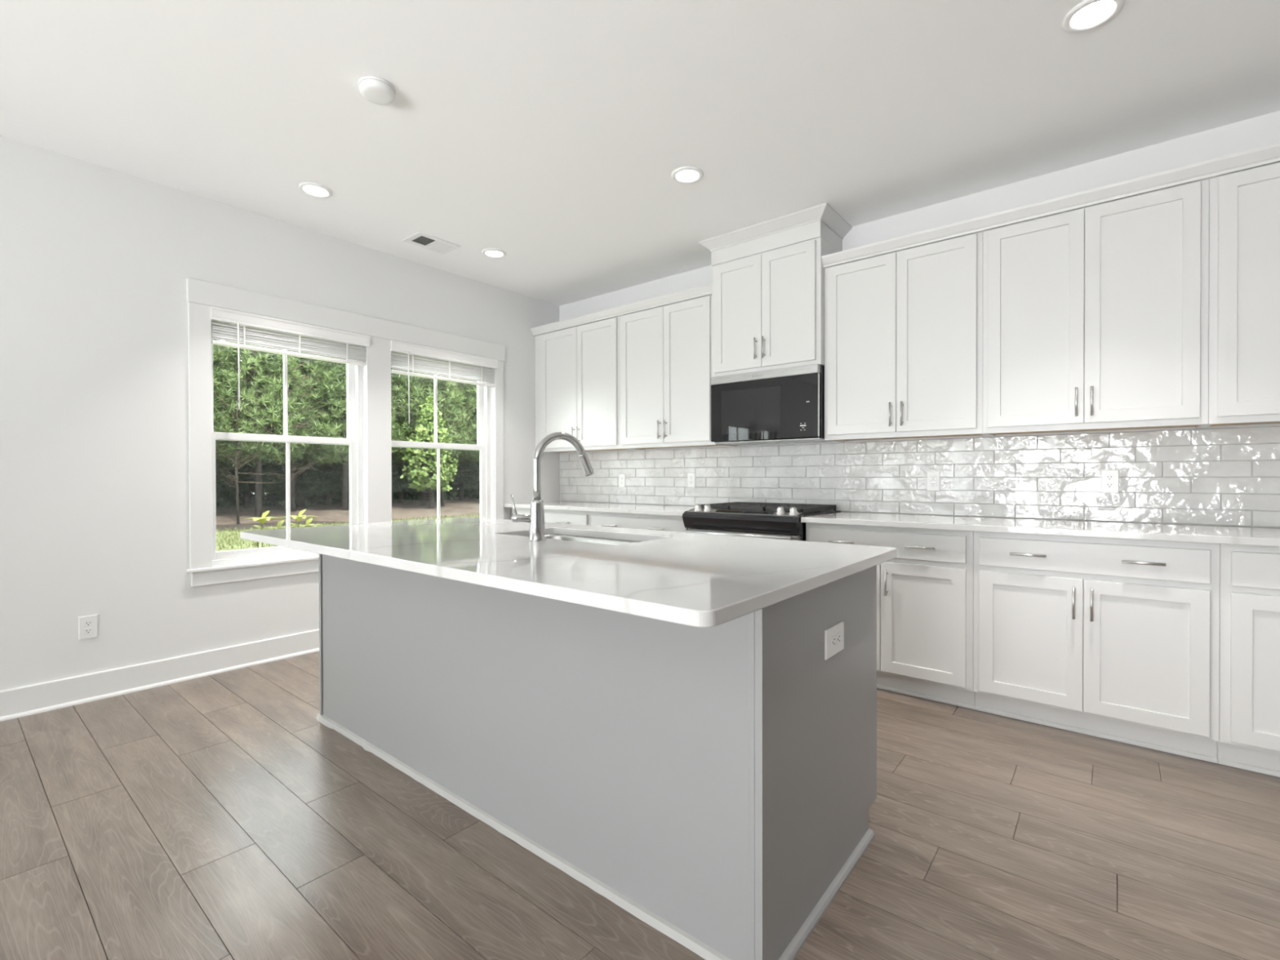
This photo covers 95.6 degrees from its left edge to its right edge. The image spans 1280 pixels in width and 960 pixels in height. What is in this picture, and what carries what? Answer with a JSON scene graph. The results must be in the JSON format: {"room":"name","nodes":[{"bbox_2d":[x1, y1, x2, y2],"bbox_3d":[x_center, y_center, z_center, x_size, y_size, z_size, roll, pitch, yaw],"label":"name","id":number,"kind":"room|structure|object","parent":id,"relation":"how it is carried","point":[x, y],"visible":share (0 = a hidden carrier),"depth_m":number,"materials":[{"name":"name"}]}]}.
{"room":"kitchen","nodes":[
{"label":"kitchen","id":0,"kind":"room"},
{"bbox_2d":[0,134,559,690],"bbox_3d":[-3.347,-0.245,2.469,0.150,2.767,8.000,0,0,39],"label":"wall","id":1,"kind":"structure","parent":0,"point":[96,261],"depth_m":3.09,"materials":[{"name":"white paint"}]},
{"bbox_2d":[78,614,97,639],"bbox_3d":[-2.833,0.756,2.979,0.008,0.117,0.072,0,0,39],"label":"wall outlet","id":2,"kind":"object","parent":1,"relation":"attached to","point":[88,624],"visible":1,"depth_m":2.98,"materials":[{"name":"white plastic"}]},
{"bbox_2d":[84,620,93,626],"bbox_3d":[-2.831,0.737,2.977,0.002,0.028,0.033,0,0,39],"label":"receptacle","id":3,"kind":"object","parent":2,"relation":"attached to","point":[86,623],"depth_m":2.98,"materials":[{"name":"white plastic"}]},
{"bbox_2d":[84,627,93,634],"bbox_3d":[-2.831,0.776,2.978,0.002,0.028,0.033,0,0,39],"label":"receptacle","id":4,"kind":"object","parent":2,"relation":"attached to","point":[86,630],"depth_m":2.98,"materials":[{"name":"white plastic"}]},
{"bbox_2d":[0,629,319,721],"bbox_3d":[-3.452,1.071,2.204,0.029,0.139,7.440,0,0,39],"label":"baseboard","id":5,"kind":"structure","parent":1,"relation":"attached to","point":[29,700],"depth_m":3.15,"materials":[{"name":"white paint"}]},
{"bbox_2d":[211,320,363,565],"bbox_3d":[-2.305,-0.252,3.781,0.110,1.511,0.951,0,0,39],"label":"window","id":6,"kind":"structure","parent":1,"relation":"in","point":[354,439],"depth_m":3.79,"materials":[{"name":"white plastic"}]},
{"bbox_2d":[210,306,370,409],"bbox_3d":[-2.208,-0.715,3.734,0.076,0.586,0.924,0,0,39],"label":"window blind","id":7,"kind":"object","parent":6,"relation":"attached to","point":[238,334],"visible":0.91,"depth_m":3.67,"materials":[{"name":"white plastic"}]},
{"bbox_2d":[186,277,504,586],"bbox_3d":[-1.883,-0.275,4.155,0.081,1.753,2.215,0,0,39],"label":"trim","id":8,"kind":"structure","parent":1,"relation":"attached to","point":[201,295],"depth_m":3.70,"materials":[{"name":"white paint"}]},
{"bbox_2d":[391,351,490,518],"bbox_3d":[-1.619,-0.259,4.622,0.110,1.511,0.951,0,0,39],"label":"window","id":9,"kind":"structure","parent":1,"relation":"in","point":[482,445],"depth_m":4.92,"materials":[{"name":"white plastic"}]},
{"bbox_2d":[391,339,497,423],"bbox_3d":[-1.521,-0.716,4.577,0.076,0.597,0.933,0,0,39],"label":"window blind","id":10,"kind":"object","parent":9,"relation":"attached to","point":[408,362],"visible":0.93,"depth_m":4.51,"materials":[{"name":"white plastic"}]},
{"bbox_2d":[0,0,1279,306],"bbox_3d":[0.275,-1.692,-0.493,9.500,0.150,8.300,0,0,39],"label":"ceiling","id":11,"kind":"structure","parent":0,"point":[552,135],"depth_m":2.53,"materials":[{"name":"white paint"}]},
{"bbox_2d":[297,182,333,198],"bbox_3d":[-1.828,-1.631,3.269,0.172,0.010,0.172,0,0,39],"label":"recessed light","id":12,"kind":"object","parent":11,"relation":"in","point":[313,189],"visible":1,"depth_m":3.26,"materials":[{"name":"white plastic"}]},
{"bbox_2d":[358,75,395,105],"bbox_3d":[-1.091,-1.613,2.411,0.144,0.038,0.144,0,0,39],"label":"smoke detector","id":13,"kind":"object","parent":11,"relation":"attached to","point":[376,90],"visible":1,"depth_m":2.38,"materials":[{"name":"white plastic"}]},
{"bbox_2d":[401,231,461,254],"bbox_3d":[-1.442,-1.638,4.019,0.224,0.006,0.317,0,0,39],"label":"ceiling vent","id":14,"kind":"object","parent":11,"relation":"in","point":[420,239],"visible":1,"depth_m":4.01,"materials":[{"name":"white metal"}]},
{"bbox_2d":[481,248,506,257],"bbox_3d":[-1.054,-1.638,4.196,0.172,0.010,0.172,0,0,39],"label":"recessed light","id":15,"kind":"object","parent":11,"relation":"in","point":[489,252],"visible":1,"depth_m":4.18,"materials":[{"name":"white plastic"}]},
{"bbox_2d":[671,165,703,183],"bbox_3d":[0.254,-1.634,3.113,0.172,0.010,0.172,0,0,39],"label":"recessed light","id":16,"kind":"object","parent":11,"relation":"in","point":[688,174],"visible":1,"depth_m":3.10,"materials":[{"name":"white plastic"}]},
{"bbox_2d":[1062,0,1124,32],"bbox_3d":[1.582,-1.629,2.028,0.172,0.010,0.172,0,0,39],"label":"recessed light","id":17,"kind":"object","parent":11,"relation":"in","point":[1087,15],"visible":1,"depth_m":2.03,"materials":[{"name":"white plastic"}]},
{"bbox_2d":[0,651,1279,959],"bbox_3d":[0.280,1.180,-0.475,9.500,0.060,8.300,0,0,39],"label":"floor","id":18,"kind":"structure","parent":0,"point":[215,816],"depth_m":1.79,"materials":[{"name":"brown wood"}]},
{"bbox_2d":[511,507,590,525],"bbox_3d":[-0.576,0.676,4.954,0.951,0.883,0.652,0,0,39],"label":"base cabinet","id":19,"kind":"object","parent":18,"relation":"on","point":[566,517],"visible":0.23,"depth_m":4.60,"materials":[{"name":"white wood"}]},
{"bbox_2d":[503,501,694,515],"bbox_3d":[-0.224,0.220,4.659,1.926,0.030,0.662,0,0,39],"label":"countertop","id":20,"kind":"structure","parent":19,"relation":"on","point":[637,508],"depth_m":4.46,"materials":[{"name":"white stone"}]},
{"bbox_2d":[315,553,876,959],"bbox_3d":[-0.373,0.692,2.332,2.353,0.883,0.837,0,0,39],"label":"kitchen island","id":21,"kind":"object","parent":18,"relation":"on","point":[717,785],"visible":0.9,"depth_m":1.61,"materials":[{"name":"grey wood"}]},
{"bbox_2d":[240,516,896,627],"bbox_3d":[-0.447,0.236,2.198,2.392,0.030,1.151,0,0,39],"label":"island countertop","id":22,"kind":"structure","parent":21,"relation":"on","point":[695,580],"depth_m":1.63,"materials":[{"name":"white stone"}]},
{"bbox_2d":[510,431,593,541],"bbox_3d":[-0.316,0.019,2.186,0.325,0.402,0.110,0,0,-24],"label":"kitchen faucet","id":23,"kind":"object","parent":22,"relation":"on","point":[536,518],"visible":1,"depth_m":2.12,"materials":[{"name":"silver metal"}]},
{"bbox_2d":[528,499,546,541],"bbox_3d":[-0.378,0.147,2.132,0.062,0.148,0.062,0,0,39],"label":"faucet","id":24,"kind":"object","parent":23,"relation":"attached to","point":[536,518],"depth_m":2.11,"materials":[{"name":"silver metal"}]},
{"bbox_2d":[545,533,639,545],"bbox_3d":[-0.238,0.357,2.321,0.738,0.212,0.394,0,0,39],"label":"sink","id":25,"kind":"object","parent":22,"relation":"in","point":[565,537],"visible":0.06,"depth_m":2.51,"materials":[{"name":"silver metal"}]},
{"bbox_2d":[824,621,844,660],"bbox_3d":[0.543,0.446,1.615,0.008,0.080,0.130,0,0,39],"label":"wall outlet","id":26,"kind":"object","parent":21,"relation":"attached to","point":[833,635],"visible":1,"depth_m":1.60,"materials":[{"name":"white plastic"}]},
{"bbox_2d":[831,635,835,648],"bbox_3d":[0.533,0.446,1.598,0.002,0.033,0.028,0,0,39],"label":"receptacle","id":27,"kind":"object","parent":26,"relation":"attached to","point":[833,637],"depth_m":1.60,"materials":[{"name":"white plastic"}]},
{"bbox_2d":[836,631,840,645],"bbox_3d":[0.557,0.446,1.628,0.002,0.033,0.028,0,0,39],"label":"receptacle","id":28,"kind":"object","parent":26,"relation":"attached to","point":[838,633],"depth_m":1.63,"materials":[{"name":"white plastic"}]},
{"bbox_2d":[590,511,688,532],"bbox_3d":[0.158,0.678,4.356,0.940,0.883,0.652,0,0,39],"label":"base cabinet","id":29,"kind":"object","parent":18,"relation":"on","point":[645,522],"visible":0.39,"depth_m":4.12,"materials":[{"name":"white wood"}]},
{"bbox_2d":[682,502,840,541],"bbox_3d":[0.789,0.637,3.777,0.787,0.967,0.718,0,0,39],"label":"gas range","id":30,"kind":"object","parent":18,"relation":"on","point":[781,521],"visible":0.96,"depth_m":3.53,"materials":[{"name":"black metal"}]},
{"bbox_2d":[805,522,974,709],"bbox_3d":[1.460,0.682,3.295,0.848,0.883,0.652,0,0,39],"label":"base cabinet","id":31,"kind":"object","parent":18,"relation":"on","point":[925,593],"visible":0.64,"depth_m":2.95,"materials":[{"name":"white wood"}]},
{"bbox_2d":[973,531,1219,763],"bbox_3d":[2.119,0.685,2.759,0.850,0.883,0.652,0,0,39],"label":"base cabinet","id":32,"kind":"object","parent":18,"relation":"on","point":[1109,638],"visible":0.98,"depth_m":2.50,"materials":[{"name":"white wood"}]},
{"bbox_2d":[800,511,1279,546],"bbox_3d":[2.116,0.228,2.753,2.556,0.030,0.662,0,0,39],"label":"countertop","id":33,"kind":"structure","parent":32,"relation":"on","point":[1211,534],"depth_m":2.66,"materials":[{"name":"white stone"}]},
{"bbox_2d":[1217,543,1279,777],"bbox_3d":[2.779,0.687,2.221,0.851,0.883,0.652,0,0,39],"label":"base cabinet","id":34,"kind":"object","parent":18,"relation":"on","point":[1249,703],"visible":0.79,"depth_m":2.22,"materials":[{"name":"white wood"}]},
{"bbox_2d":[559,111,1279,527],"bbox_3d":[2.851,-0.258,2.676,9.500,2.767,0.150,0,0,39],"label":"wall","id":35,"kind":"structure","parent":0,"point":[1262,131],"depth_m":3.15,"materials":[{"name":"white paint"}]},
{"bbox_2d":[534,316,632,453],"bbox_3d":[-0.479,-0.779,5.051,1.029,1.055,0.363,0,0,39],"label":"upper cabinet","id":36,"kind":"object","parent":35,"relation":"attached to","point":[577,368],"visible":0.64,"depth_m":4.89,"materials":[{"name":"white wood"}]},
{"bbox_2d":[530,283,711,336],"bbox_3d":[-0.132,-1.337,4.768,1.924,0.062,0.355,0,0,39],"label":"crown molding","id":37,"kind":"structure","parent":36,"relation":"on","point":[705,290],"depth_m":4.53,"materials":[{"name":"white wood"}]},
{"bbox_2d":[619,294,737,449],"bbox_3d":[0.266,-0.777,4.444,0.892,1.055,0.363,0,0,39],"label":"upper cabinet","id":38,"kind":"object","parent":35,"relation":"attached to","point":[665,352],"visible":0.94,"depth_m":4.31,"materials":[{"name":"white wood"}]},
{"bbox_2d":[711,363,833,445],"bbox_3d":[0.904,-0.481,3.905,0.766,0.455,0.377,0,0,39],"label":"microwave","id":39,"kind":"object","parent":35,"relation":"attached to","point":[786,405],"visible":0.99,"depth_m":3.73,"materials":[{"name":"black glass"}]},
{"bbox_2d":[698,202,852,377],"bbox_3d":[0.892,-1.177,3.887,0.900,0.934,0.432,0,0,39],"label":"upper cabinet","id":40,"kind":"object","parent":35,"relation":"attached to","point":[768,276],"visible":0.97,"depth_m":3.72,"materials":[{"name":"white wood"}]},
{"bbox_2d":[824,231,991,442],"bbox_3d":[1.544,-0.773,3.402,0.847,1.055,0.363,0,0,39],"label":"upper cabinet","id":41,"kind":"object","parent":35,"relation":"attached to","point":[904,329],"visible":0.96,"depth_m":3.25,"materials":[{"name":"white wood"}]},
{"bbox_2d":[821,142,1279,268],"bbox_3d":[2.204,-1.329,2.865,2.548,0.062,0.355,0,0,39],"label":"crown molding","id":42,"kind":"structure","parent":41,"relation":"on","point":[1268,154],"depth_m":2.77,"materials":[{"name":"white wood"}]},
{"bbox_2d":[559,426,1279,527],"bbox_3d":[1.270,-0.020,3.861,5.247,0.453,0.010,0,0,39],"label":"tile backsplash","id":43,"kind":"structure","parent":35,"relation":"attached to","point":[1219,476],"depth_m":3.28,"materials":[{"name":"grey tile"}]},
{"bbox_2d":[618,473,625,487],"bbox_3d":[-0.155,0.005,5.012,0.072,0.117,0.008,0,0,39],"label":"wall outlet","id":44,"kind":"object","parent":43,"relation":"attached to","point":[621,476],"visible":1,"depth_m":5.01,"materials":[{"name":"white plastic"}]},
{"bbox_2d":[687,472,695,487],"bbox_3d":[0.403,0.001,4.557,0.072,0.117,0.008,0,0,39],"label":"wall outlet","id":45,"kind":"object","parent":43,"relation":"attached to","point":[691,476],"visible":1,"depth_m":4.55,"materials":[{"name":"white plastic"}]},
{"bbox_2d":[926,471,940,491],"bbox_3d":[1.749,0.007,3.461,0.072,0.117,0.008,0,0,39],"label":"wall outlet","id":46,"kind":"object","parent":43,"relation":"attached to","point":[933,477],"visible":1,"depth_m":3.46,"materials":[{"name":"white plastic"}]},
{"bbox_2d":[929,475,936,479],"bbox_3d":[1.748,-0.013,3.458,0.033,0.028,0.002,0,0,39],"label":"receptacle","id":47,"kind":"object","parent":46,"relation":"attached to","point":[931,477],"depth_m":3.46,"materials":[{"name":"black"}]},
{"bbox_2d":[929,482,936,486],"bbox_3d":[1.748,0.026,3.459,0.033,0.028,0.002,0,0,39],"label":"receptacle","id":48,"kind":"object","parent":46,"relation":"attached to","point":[931,484],"depth_m":3.46,"materials":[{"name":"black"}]},
{"bbox_2d":[1100,470,1119,493],"bbox_3d":[2.384,0.008,2.944,0.072,0.117,0.008,0,0,39],"label":"wall outlet","id":49,"kind":"object","parent":43,"relation":"attached to","point":[1109,479],"visible":1,"depth_m":2.94,"materials":[{"name":"white plastic"}]},
{"bbox_2d":[1105,475,1114,480],"bbox_3d":[2.382,-0.011,2.942,0.033,0.028,0.002,0,0,39],"label":"receptacle","id":50,"kind":"object","parent":49,"relation":"attached to","point":[1108,477],"depth_m":2.94,"materials":[{"name":"white plastic"}]},
{"bbox_2d":[1105,482,1114,488],"bbox_3d":[2.382,0.028,2.942,0.033,0.028,0.002,0,0,39],"label":"receptacle","id":51,"kind":"object","parent":49,"relation":"attached to","point":[1108,485],"depth_m":2.94,"materials":[{"name":"white plastic"}]},
{"bbox_2d":[982,178,1208,436],"bbox_3d":[2.202,-0.771,2.867,0.848,1.055,0.363,0,0,39],"label":"upper cabinet","id":52,"kind":"object","parent":35,"relation":"attached to","point":[1095,317],"visible":1,"depth_m":2.72,"materials":[{"name":"white wood"}]},
{"bbox_2d":[1200,162,1279,428],"bbox_3d":[2.861,-0.769,2.330,0.849,1.055,0.363,0,0,39],"label":"upper cabinet","id":53,"kind":"object","parent":35,"relation":"attached to","point":[1244,317],"visible":0.86,"depth_m":2.42,"materials":[{"name":"white wood"}]},
{"label":"outside","id":54,"kind":"structure","parent":0,"visible":0},
{"bbox_2d":[216,515,479,551],"bbox_3d":[-2.094,1.580,16.295,15.340,0.300,65.000,0,0,39],"label":"lawn","id":55,"kind":"structure","parent":54,"point":[247,542],"depth_m":13.74,"materials":[{"name":"green plant"}]},
{"bbox_2d":[235,511,293,547],"bbox_3d":[-2.898,0.874,4.521,0.323,1.264,0.400,0,0,24],"label":"young shrub","id":56,"kind":"object","parent":55,"relation":"on","point":[263,519],"visible":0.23,"depth_m":4.53,"materials":[{"name":"green plant"}]},
{"bbox_2d":[280,509,325,527],"bbox_3d":[-2.763,0.872,4.761,0.266,1.264,0.343,0,0,13],"label":"young shrub","id":57,"kind":"object","parent":55,"relation":"on","point":[298,518],"visible":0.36,"depth_m":4.75,"materials":[{"name":"green plant"}]},
{"bbox_2d":[216,512,479,551],"bbox_3d":[-6.005,1.364,17.550,8.354,0.130,18.038,0,0,39],"label":"grass blades","id":58,"kind":"object","parent":55,"relation":"on","point":[460,515],"visible":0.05,"depth_m":15.51,"materials":[{"name":"green plant"}]},
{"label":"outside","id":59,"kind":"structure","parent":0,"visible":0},
{"bbox_2d":[216,493,473,531],"bbox_3d":[-17.878,1.419,32.376,29.550,0.680,70.000,0,0,39],"label":"ground","id":60,"kind":"structure","parent":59,"point":[221,527],"depth_m":19.01,"materials":[{"name":"brown soil"}]},
{"bbox_2d":[215,457,229,474],"bbox_3d":[-17.686,-2.175,21.016,4.867,7.327,4.515,0,0,26],"label":"pine tree","id":61,"kind":"object","parent":60,"relation":"on","point":[223,468],"visible":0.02,"depth_m":21.71,"materials":[{"name":"green plant"}]},
{"bbox_2d":[213,346,255,495],"bbox_3d":[-17.341,-2.567,22.501,4.550,8.149,4.221,0,0,-29],"label":"pine tree","id":62,"kind":"object","parent":60,"relation":"on","point":[229,468],"visible":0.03,"depth_m":22.57,"materials":[{"name":"green plant"}]},
{"bbox_2d":[213,338,262,457],"bbox_3d":[-15.286,-2.419,19.932,4.171,7.967,4.027,0,0,27],"label":"pine tree","id":63,"kind":"object","parent":60,"relation":"on","point":[215,347],"visible":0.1,"depth_m":19.66,"materials":[{"name":"green plant"}]},
{"bbox_2d":[215,385,264,505],"bbox_3d":[-18.153,-2.293,24.726,4.364,7.532,4.704,0,0,-10],"label":"pine tree","id":64,"kind":"object","parent":60,"relation":"on","point":[229,385],"visible":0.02,"depth_m":24.22,"materials":[{"name":"green plant"}]},
{"bbox_2d":[213,373,275,524],"bbox_3d":[-13.408,-0.991,19.494,2.170,5.026,1.982,0,0,39],"label":"pine tree","id":65,"kind":"object","parent":60,"relation":"on","point":[236,455],"visible":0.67,"depth_m":19.36,"materials":[{"name":"green plant"}]},
{"bbox_2d":[226,361,297,502],"bbox_3d":[-17.207,-2.261,25.999,4.825,7.444,4.476,0,0,15],"label":"pine tree","id":66,"kind":"object","parent":60,"relation":"on","point":[256,362],"visible":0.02,"depth_m":25.17,"materials":[{"name":"green plant"}]},
{"bbox_2d":[215,342,312,508],"bbox_3d":[-16.116,-2.389,23.861,5.113,7.743,4.743,0,0,-4],"label":"pine tree","id":67,"kind":"object","parent":60,"relation":"on","point":[246,491],"visible":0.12,"depth_m":23.32,"materials":[{"name":"green plant"}]},
{"bbox_2d":[213,340,324,517],"bbox_3d":[-13.484,-2.579,20.542,3.866,8.285,3.988,0,0,14],"label":"pine tree","id":68,"kind":"object","parent":60,"relation":"on","point":[271,452],"visible":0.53,"depth_m":19.95,"materials":[{"name":"green plant"}]},
{"bbox_2d":[243,359,325,518],"bbox_3d":[-12.791,-1.569,20.877,2.477,6.283,2.712,0,0,40],"label":"pine tree","id":69,"kind":"object","parent":60,"relation":"on","point":[311,359],"visible":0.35,"depth_m":20.79,"materials":[{"name":"green plant"}]},
{"bbox_2d":[235,346,346,511],"bbox_3d":[-13.494,-2.860,22.500,4.281,8.875,4.132,0,0,-42],"label":"pine tree","id":70,"kind":"object","parent":60,"relation":"on","point":[299,360],"visible":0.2,"depth_m":22.00,"materials":[{"name":"green plant"}]},
{"bbox_2d":[233,360,349,506],"bbox_3d":[-14.572,-2.450,24.848,5.207,7.855,4.830,0,0,41],"label":"pine tree","id":71,"kind":"object","parent":60,"relation":"on","point":[300,491],"visible":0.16,"depth_m":24.30,"materials":[{"name":"green plant"}]},
{"bbox_2d":[262,366,337,497],"bbox_3d":[-16.494,-2.305,27.540,5.082,7.514,4.714,0,0,32],"label":"pine tree","id":72,"kind":"object","parent":60,"relation":"on","point":[300,366],"visible":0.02,"depth_m":27.23,"materials":[{"name":"green plant"}]},
{"bbox_2d":[270,364,349,505],"bbox_3d":[-14.055,-2.195,26.263,4.484,7.284,4.833,0,0,3],"label":"pine tree","id":73,"kind":"object","parent":60,"relation":"on","point":[329,496],"visible":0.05,"depth_m":25.36,"materials":[{"name":"green plant"}]},
{"bbox_2d":[283,358,343,480],"bbox_3d":[-15.250,-2.776,28.506,4.831,8.509,4.482,0,0,19],"label":"pine tree","id":74,"kind":"object","parent":60,"relation":"on","point":[341,358],"visible":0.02,"depth_m":27.36,"materials":[{"name":"green plant"}]},
{"bbox_2d":[215,447,479,508],"bbox_3d":[-14.775,-0.315,33.068,10.439,3.908,31.852,0,0,39],"label":"undergrowth","id":75,"kind":"object","parent":60,"relation":"on","point":[315,499],"visible":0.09,"depth_m":27.19,"materials":[{"name":"green plant"}]},
{"bbox_2d":[216,497,479,525],"bbox_3d":[-10.416,1.383,26.297,10.800,0.600,40.000,0,0,39],"label":"bank","id":76,"kind":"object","parent":60,"relation":"on","point":[334,513],"visible":0.12,"depth_m":22.76,"materials":[{"name":"brown soil"}]},
{"bbox_2d":[293,353,404,510],"bbox_3d":[-11.795,-2.531,23.077,4.401,8.145,4.577,0,0,13],"label":"pine tree","id":77,"kind":"object","parent":60,"relation":"on","point":[343,455],"visible":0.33,"depth_m":22.06,"materials":[{"name":"green plant"}]},
{"bbox_2d":[335,375,400,478],"bbox_3d":[-10.789,-1.302,23.117,2.441,5.655,2.229,0,0,-18],"label":"pine tree","id":78,"kind":"object","parent":60,"relation":"on","point":[339,375],"visible":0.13,"depth_m":23.23,"materials":[{"name":"green plant"}]},
{"bbox_2d":[328,358,415,453],"bbox_3d":[-11.565,-2.943,25.132,3.731,9.009,3.865,0,0,-39],"label":"pine tree","id":79,"kind":"object","parent":60,"relation":"on","point":[393,380],"visible":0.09,"depth_m":24.93,"materials":[{"name":"green plant"}]},
{"bbox_2d":[333,384,414,493],"bbox_3d":[-12.373,-2.295,27.599,4.606,7.475,4.273,0,0,23],"label":"pine tree","id":80,"kind":"object","parent":60,"relation":"on","point":[406,482],"visible":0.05,"depth_m":27.22,"materials":[{"name":"green plant"}]},
{"bbox_2d":[391,368,428,502],"bbox_3d":[-11.915,-2.658,28.786,4.855,8.239,4.504,0,0,33],"label":"pine tree","id":81,"kind":"object","parent":60,"relation":"on","point":[400,494],"visible":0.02,"depth_m":28.11,"materials":[{"name":"green plant"}]},
{"bbox_2d":[400,395,457,508],"bbox_3d":[-8.757,-0.973,24.479,2.286,5.135,2.384,0,0,39],"label":"broadleaf tree","id":82,"kind":"object","parent":60,"relation":"on","point":[428,477],"visible":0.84,"depth_m":24.09,"materials":[{"name":"green plant"}]},
{"bbox_2d":[391,368,474,506],"bbox_3d":[-9.658,-2.795,25.980,4.508,8.661,4.334,0,0,36],"label":"pine tree","id":83,"kind":"object","parent":60,"relation":"on","point":[415,381],"visible":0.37,"depth_m":25.20,"materials":[{"name":"green plant"}]},
{"bbox_2d":[391,392,473,501],"bbox_3d":[-11.053,-2.475,30.166,4.577,7.822,4.933,0,0,38],"label":"pine tree","id":84,"kind":"object","parent":60,"relation":"on","point":[463,463],"visible":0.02,"depth_m":30.08,"materials":[{"name":"green plant"}]},
{"bbox_2d":[404,376,476,503],"bbox_3d":[-9.577,-2.588,27.817,4.078,8.200,4.225,0,0,15],"label":"pine tree","id":85,"kind":"object","parent":60,"relation":"on","point":[460,389],"visible":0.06,"depth_m":27.27,"materials":[{"name":"green plant"}]},
{"bbox_2d":[411,377,475,506],"bbox_3d":[-8.796,-1.894,26.283,2.725,6.911,2.983,0,0,-11],"label":"pine tree","id":86,"kind":"object","parent":60,"relation":"on","point":[442,492],"visible":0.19,"depth_m":26.17,"materials":[{"name":"green plant"}]},
{"bbox_2d":[428,380,479,500],"bbox_3d":[-9.729,-2.604,31.519,4.617,8.077,4.976,0,0,-30],"label":"pine tree","id":87,"kind":"object","parent":60,"relation":"on","point":[460,486],"visible":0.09,"depth_m":30.73,"materials":[{"name":"green plant"}]},
{"bbox_2d":[447,398,472,495],"bbox_3d":[-11.019,-2.486,33.681,4.122,7.799,4.443,0,0,-31],"label":"pine tree","id":88,"kind":"object","parent":60,"relation":"on","point":[450,491],"visible":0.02,"depth_m":33.55,"materials":[{"name":"green plant"}]},
{"bbox_2d":[447,377,479,503],"bbox_3d":[-7.732,-2.994,28.105,3.968,9.054,3.830,0,0,-6],"label":"pine tree","id":89,"kind":"object","parent":60,"relation":"on","point":[470,392],"visible":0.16,"depth_m":27.25,"materials":[{"name":"green plant"}]},
{"bbox_2d":[455,385,479,492],"bbox_3d":[-8.804,-2.462,32.576,4.127,7.752,4.449,0,1,44],"label":"pine tree","id":90,"kind":"object","parent":60,"relation":"on","point":[471,473],"visible":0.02,"depth_m":31.41,"materials":[{"name":"green plant"}]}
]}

